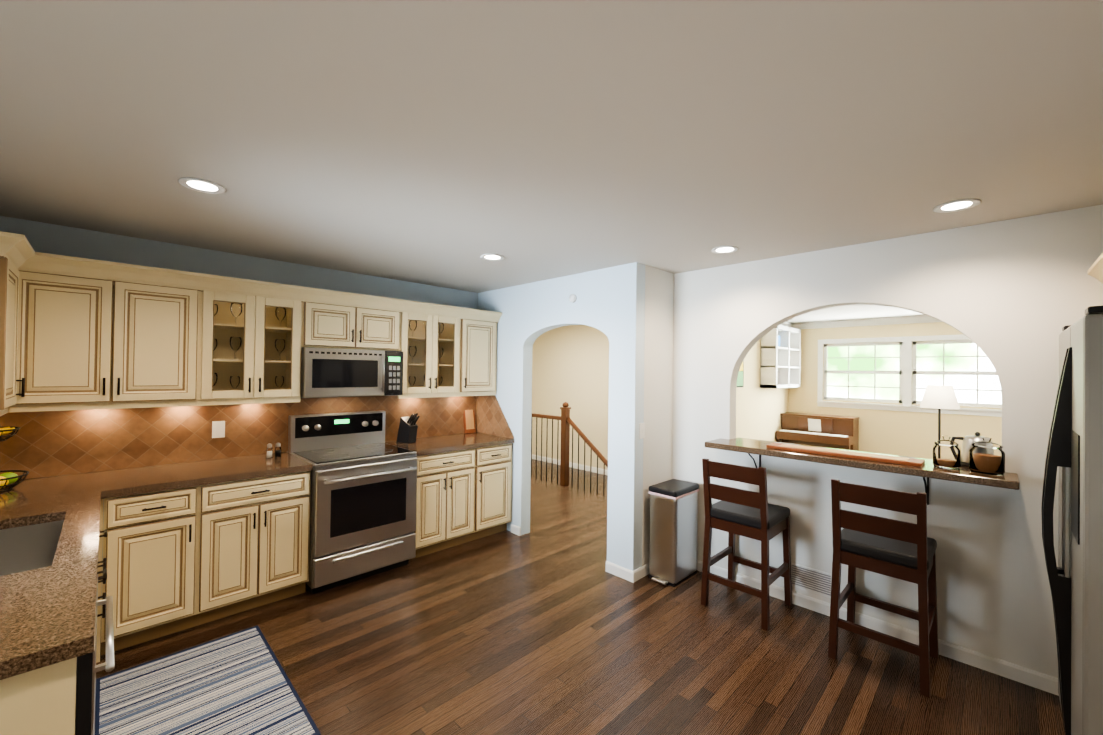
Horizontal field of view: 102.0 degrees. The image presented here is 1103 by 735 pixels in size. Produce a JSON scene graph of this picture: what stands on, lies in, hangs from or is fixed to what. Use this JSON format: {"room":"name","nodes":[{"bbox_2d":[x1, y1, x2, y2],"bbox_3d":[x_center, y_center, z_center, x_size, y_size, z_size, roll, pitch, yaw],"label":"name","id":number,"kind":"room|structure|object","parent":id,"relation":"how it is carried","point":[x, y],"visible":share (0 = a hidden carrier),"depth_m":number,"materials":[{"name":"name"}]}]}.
{"room":"kitchen","nodes":[
{"label":"kitchen","id":0,"kind":"room"},
{"bbox_2d":[0,204,1102,677],"bbox_3d":[1.300,0.421,3.868,8.970,2.420,9.340,1,-1,-45],"label":"wall","id":1,"kind":"structure","parent":0,"point":[614,356],"depth_m":3.21,"materials":[{"name":"grey paint"}]},
{"bbox_2d":[0,231,31,414],"bbox_3d":[-2.789,-0.203,2.084,0.398,0.813,0.448,1,-1,-45],"label":"upper cabinet","id":2,"kind":"object","parent":1,"relation":"attached to","point":[15,255],"depth_m":2.25,"materials":[{"name":"beige wood"}]},
{"bbox_2d":[0,395,475,479],"bbox_3d":[-2.063,0.448,3.572,3.549,0.441,0.012,1,-1,-45],"label":"tile backsplash","id":3,"kind":"structure","parent":1,"relation":"attached to","point":[40,444],"depth_m":3.04,"materials":[{"name":"tile"}]},
{"bbox_2d":[212,421,224,437],"bbox_3d":[-2.401,0.447,3.220,0.075,0.120,0.008,1,-1,-45],"label":"electrical outlet plate","id":4,"kind":"object","parent":3,"relation":"attached to","point":[218,429],"visible":1,"depth_m":3.22,"materials":[{"name":"white plastic"}]},
{"bbox_2d":[301,347,402,397],"bbox_3d":[-1.661,0.043,3.653,0.760,0.375,0.456,1,-1,-45],"label":"over-the-range microwave","id":5,"kind":"object","parent":1,"relation":"attached to","point":[331,372],"visible":1,"depth_m":3.48,"materials":[{"name":"silver metal"}]},
{"bbox_2d":[476,395,513,438],"bbox_3d":[-0.585,0.476,4.594,0.011,0.441,0.610,1,-1,-45],"label":"tile backsplash","id":6,"kind":"structure","parent":1,"relation":"attached to","point":[490,418],"depth_m":4.63,"materials":[{"name":"tile"}]},
{"bbox_2d":[532,454,607,474],"bbox_3d":[0.687,1.611,7.017,0.014,0.080,3.780,1,-1,-45],"label":"baseboard","id":7,"kind":"structure","parent":1,"relation":"attached to","point":[587,468],"depth_m":7.29,"materials":[{"name":"white wood"}]},
{"bbox_2d":[569,294,576,302],"bbox_3d":[0.183,-0.594,3.838,0.022,0.070,0.070,1,-1,-45],"label":"smoke detector","id":8,"kind":"object","parent":1,"relation":"attached to","point":[573,298],"visible":0.94,"depth_m":3.83,"materials":[{"name":"white plastic"}]},
{"bbox_2d":[627,563,648,582],"bbox_3d":[0.802,1.582,3.549,0.540,0.080,0.014,1,-1,-45],"label":"baseboard","id":9,"kind":"structure","parent":1,"relation":"attached to","point":[632,576],"depth_m":3.40,"materials":[{"name":"white wood"}]},
{"bbox_2d":[736,360,743,386],"bbox_3d":[2.406,0.043,5.869,0.550,0.440,0.023,1,-1,-45],"label":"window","id":10,"kind":"structure","parent":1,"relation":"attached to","point":[740,380],"depth_m":6.00,"materials":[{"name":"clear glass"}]},
{"bbox_2d":[760,325,800,387],"bbox_3d":[3.523,-0.154,6.842,1.100,0.920,0.220,1,-1,-45],"label":"wall cabinet","id":11,"kind":"object","parent":1,"relation":"attached to","point":[780,356],"visible":0.94,"depth_m":6.75,"materials":[{"name":"white wood"}]},
{"bbox_2d":[780,322,794,327],"bbox_3d":[2.344,-0.708,5.767,4.415,0.099,0.075,1,-1,-45],"label":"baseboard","id":12,"kind":"structure","parent":1,"relation":"attached to","point":[792,325],"depth_m":7.23,"materials":[{"name":"white wood"}]},
{"bbox_2d":[791,563,831,598],"bbox_3d":[1.750,1.434,3.011,0.009,0.160,0.265,1,-1,-45],"label":"air vent","id":13,"kind":"object","parent":1,"relation":"in","point":[815,581],"visible":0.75,"depth_m":3.00,"materials":[{"name":"white metal"}]},
{"bbox_2d":[705,437,1018,504],"bbox_3d":[1.839,0.672,2.868,0.430,0.240,1.600,1,-1,-45],"label":"countertop","id":14,"kind":"structure","parent":1,"relation":"attached to","point":[963,474],"depth_m":2.59,"materials":[{"name":"stone"}]},
{"bbox_2d":[766,443,924,466],"bbox_3d":[1.809,0.539,2.809,0.160,0.023,0.820,1,-1,-45],"label":"serving board","id":15,"kind":"object","parent":14,"relation":"on","point":[865,456],"visible":1,"depth_m":2.73,"materials":[{"name":"brown wood"}]},
{"bbox_2d":[933,436,960,469],"bbox_3d":[2.180,0.464,2.466,0.116,0.176,0.116,1,-1,-45],"label":"glass jar","id":16,"kind":"object","parent":14,"relation":"on","point":[947,463],"visible":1,"depth_m":2.45,"materials":[{"name":"clear glass"}]},
{"bbox_2d":[949,432,993,466],"bbox_3d":[2.370,0.458,2.517,0.146,0.194,0.193,1,-1,-45],"label":"kettle","id":17,"kind":"object","parent":14,"relation":"on","point":[967,441],"visible":0.56,"depth_m":2.49,"materials":[{"name":"silver metal"}]},
{"bbox_2d":[969,437,1004,474],"bbox_3d":[2.293,0.460,2.352,0.136,0.186,0.136,1,-1,-45],"label":"glass jar","id":18,"kind":"object","parent":14,"relation":"on","point":[989,464],"visible":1,"depth_m":2.32,"materials":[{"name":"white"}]},
{"bbox_2d":[795,315,941,328],"bbox_3d":[5.756,-0.666,5.551,0.075,0.099,5.200,1,-1,-45],"label":"crown molding","id":19,"kind":"structure","parent":1,"relation":"attached to","point":[921,318],"depth_m":6.60,"materials":[{"name":"white wood"}]},
{"bbox_2d":[697,560,1058,695],"bbox_3d":[2.044,1.591,2.709,0.014,0.080,2.959,1,-1,-45],"label":"baseboard","id":20,"kind":"structure","parent":1,"relation":"attached to","point":[1024,675],"depth_m":2.61,"materials":[{"name":"white wood"}]},
{"bbox_2d":[817,334,1001,416],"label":"window","id":21,"kind":"structure","parent":1,"relation":"in","point":[907,372],"depth_m":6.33,"materials":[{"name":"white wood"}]},
{"bbox_2d":[1088,253,1102,283],"bbox_3d":[2.471,-0.347,1.550,1.098,0.266,0.687,1,-1,-45],"label":"upper cabinet","id":22,"kind":"object","parent":1,"relation":"attached to","point":[1095,270],"visible":1,"depth_m":2.06,"materials":[{"name":"beige wood"}]},
{"bbox_2d":[0,0,1102,322],"bbox_3d":[1.316,-0.839,3.879,9.330,0.100,9.700,1,-1,-45],"label":"ceiling","id":23,"kind":"structure","parent":0,"point":[440,142],"depth_m":1.53,"materials":[{"name":"grey paint"}]},
{"bbox_2d":[178,177,225,193],"bbox_3d":[-1.602,-0.837,2.050,0.171,0.009,0.188,1,-1,-45],"label":"recessed light","id":24,"kind":"object","parent":23,"relation":"in","point":[202,185],"depth_m":2.06,"materials":[{"name":"white"}]},
{"bbox_2d":[480,254,503,260],"bbox_3d":[-0.433,-0.811,3.272,0.177,0.009,0.186,1,-1,-45],"label":"recessed light","id":25,"kind":"object","parent":23,"relation":"in","point":[492,257],"depth_m":3.29,"materials":[{"name":"white"}]},
{"bbox_2d":[711,246,738,253],"bbox_3d":[1.161,-0.793,2.995,0.186,0.009,0.175,1,-1,-45],"label":"recessed light","id":26,"kind":"object","parent":23,"relation":"in","point":[723,249],"depth_m":3.00,"materials":[{"name":"white glass"}]},
{"bbox_2d":[933,198,980,212],"bbox_3d":[1.969,-0.789,2.171,0.191,0.009,0.170,1,-1,-45],"label":"recessed light","id":27,"kind":"object","parent":23,"relation":"in","point":[962,204],"depth_m":2.18,"materials":[{"name":"white"}]},
{"bbox_2d":[96,459,1065,734],"bbox_3d":[1.283,1.681,3.857,9.330,0.100,9.700,1,-1,-45],"label":"floor","id":28,"kind":"structure","parent":0,"point":[546,625],"depth_m":2.47,"materials":[{"name":"brown wood"}]},
{"bbox_2d":[0,496,95,543],"bbox_3d":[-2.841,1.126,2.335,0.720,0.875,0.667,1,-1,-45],"label":"countertop","id":29,"kind":"structure","parent":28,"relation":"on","point":[81,511],"depth_m":1.99,"materials":[{"name":"brown stone"}]},
{"bbox_2d":[0,540,103,734],"bbox_3d":[-2.221,1.239,1.731,0.634,0.655,1.177,1,-1,-45],"label":"base cabinet","id":30,"kind":"object","parent":28,"relation":"on","point":[43,702],"depth_m":1.07,"materials":[{"name":"beige wood"}]},
{"bbox_2d":[56,516,71,563],"bbox_3d":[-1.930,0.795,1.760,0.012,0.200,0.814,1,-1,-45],"label":"countertop","id":31,"kind":"structure","parent":30,"relation":"on","point":[63,553],"depth_m":1.65,"materials":[{"name":"brown stone"}]},
{"bbox_2d":[75,574,114,734],"bbox_3d":[-1.565,1.129,1.125,0.649,0.860,0.586,1,-1,-45],"label":"dishwasher","id":32,"kind":"object","parent":28,"relation":"on","point":[88,668],"visible":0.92,"depth_m":1.12,"materials":[{"name":"black plastic"}]},
{"bbox_2d":[92,480,215,654],"bbox_3d":[-2.440,1.135,2.734,0.477,0.875,0.667,1,-1,-45],"label":"base cabinet","id":33,"kind":"object","parent":28,"relation":"on","point":[185,545],"depth_m":2.53,"materials":[{"name":"beige wood"}]},
{"bbox_2d":[0,556,99,679],"bbox_3d":[-1.598,0.674,1.081,0.695,0.040,0.640,1,-1,-45],"label":"countertop","id":34,"kind":"structure","parent":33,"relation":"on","point":[47,614],"depth_m":1.18,"materials":[{"name":"brown stone"}]},
{"bbox_2d":[0,520,63,575],"bbox_3d":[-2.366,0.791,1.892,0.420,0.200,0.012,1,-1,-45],"label":"sink","id":35,"kind":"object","parent":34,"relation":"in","point":[23,546],"depth_m":1.96,"materials":[{"name":"grey metal"}]},
{"bbox_2d":[0,452,311,507],"bbox_3d":[-2.489,0.676,2.705,1.726,0.040,0.638,1,-1,-45],"label":"countertop","id":36,"kind":"structure","parent":33,"relation":"on","point":[44,490],"depth_m":2.65,"materials":[{"name":"brown stone"}]},
{"bbox_2d":[0,426,28,491],"bbox_3d":[-2.950,0.425,2.316,0.320,0.442,0.320,1,-1,-45],"label":"fruit basket","id":37,"kind":"object","parent":36,"relation":"on","point":[9,478],"visible":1,"depth_m":2.37,"materials":[{"name":"black metal"}]},
{"bbox_2d":[266,443,280,457],"bbox_3d":[-2.061,0.613,3.315,0.097,0.106,0.042,1,-1,-45],"label":"salt","id":38,"kind":"object","parent":36,"relation":"on","point":[269,454],"visible":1,"depth_m":3.31,"materials":[{"name":"clear glass"}]},
{"bbox_2d":[95,625,320,734],"bbox_3d":[-1.636,1.571,2.077,0.690,0.010,1.130,1,-1,-45],"label":"rug","id":39,"kind":"object","parent":28,"relation":"on","point":[238,683],"visible":1,"depth_m":2.13,"materials":[{"name":"multicoloured fabric"}]},
{"bbox_2d":[212,468,312,620],"bbox_3d":[-2.124,1.142,3.073,0.673,0.875,0.634,1,-1,-45],"label":"base cabinet","id":40,"kind":"object","parent":28,"relation":"on","point":[263,522],"depth_m":2.88,"materials":[{"name":"beige wood"}]},
{"bbox_2d":[288,411,416,593],"bbox_3d":[-1.557,0.988,3.528,0.760,1.205,0.733,1,-1,-45],"label":"range","id":41,"kind":"object","parent":28,"relation":"on","point":[363,503],"visible":0.98,"depth_m":3.35,"materials":[{"name":"silver metal"}]},
{"bbox_2d":[409,444,483,559],"bbox_3d":[-1.107,1.164,4.086,0.661,0.875,0.634,1,-1,-45],"label":"base cabinet","id":42,"kind":"object","parent":28,"relation":"on","point":[450,485],"depth_m":3.87,"materials":[{"name":"beige wood"}]},
{"bbox_2d":[385,432,511,455],"bbox_3d":[-0.962,0.710,4.226,1.054,0.040,0.638,1,-1,-45],"label":"countertop","id":43,"kind":"structure","parent":42,"relation":"on","point":[468,440],"depth_m":4.12,"materials":[{"name":"brown stone"}]},
{"bbox_2d":[396,413,419,442],"bbox_3d":[-1.297,0.548,4.072,0.211,0.270,0.100,1,-1,25],"label":"knife block","id":44,"kind":"object","parent":43,"relation":"on","point":[407,430],"visible":1,"depth_m":4.04,"materials":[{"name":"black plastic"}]},
{"bbox_2d":[463,410,475,433],"bbox_3d":[-0.877,0.516,4.747,0.140,0.357,0.075,1,-1,-45],"label":"cutting board","id":45,"kind":"object","parent":43,"relation":"on","point":[469,421],"visible":0.69,"depth_m":4.73,"materials":[{"name":"brown wood"}]},
{"bbox_2d":[484,440,513,536],"bbox_3d":[-0.774,1.171,4.418,0.504,0.875,0.634,1,-1,-45],"label":"base cabinet","id":46,"kind":"object","parent":28,"relation":"on","point":[497,457],"depth_m":4.25,"materials":[{"name":"beige wood"}]},
{"bbox_2d":[531,402,607,495],"bbox_3d":[0.016,1.797,6.351,0.110,2.641,3.777,1,-1,-45],"label":"stair railing","id":47,"kind":"object","parent":28,"relation":"on","point":[566,420],"visible":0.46,"depth_m":6.16,"materials":[{"name":"brown wood"}]},
{"bbox_2d":[648,479,698,586],"bbox_3d":[0.944,1.270,3.482,0.409,0.705,0.240,1,-1,-45],"label":"trash can","id":48,"kind":"object","parent":28,"relation":"on","point":[673,542],"visible":1,"depth_m":3.38,"materials":[{"name":"silver metal"}]},
{"bbox_2d":[701,458,791,630],"bbox_3d":[1.335,1.124,3.059,0.496,1.000,0.436,1,-1,-45],"label":"bar stool","id":49,"kind":"object","parent":28,"relation":"on","point":[748,514],"visible":1,"depth_m":2.95,"materials":[{"name":"brown wood"}]},
{"bbox_2d":[776,412,859,450],"bbox_3d":[4.053,1.213,6.830,0.617,0.960,0.985,1,-1,-45],"label":"piano","id":50,"kind":"object","parent":28,"relation":"on","point":[831,431],"visible":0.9,"depth_m":6.68,"materials":[{"name":"brown wood"}]},
{"bbox_2d":[828,479,938,697],"bbox_3d":[1.864,1.126,2.506,0.496,1.000,0.436,1,-1,-45],"label":"bar stool","id":51,"kind":"object","parent":28,"relation":"on","point":[901,550],"visible":1,"depth_m":2.39,"materials":[{"name":"brown wood"}]},
{"bbox_2d":[920,385,959,457],"bbox_3d":[4.311,0.940,4.965,0.340,1.480,0.340,1,-1,-45],"label":"floor lamp","id":52,"kind":"object","parent":28,"relation":"on","point":[939,397],"visible":0.62,"depth_m":4.88,"materials":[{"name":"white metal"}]},
{"bbox_2d":[1041,306,1102,734],"bbox_3d":[2.347,0.713,1.556,0.900,1.822,0.864,1,-1,-45],"label":"refrigerator","id":53,"kind":"object","parent":28,"relation":"on","point":[1074,453],"visible":1,"depth_m":1.57,"materials":[{"name":"silver metal"}]}
]}

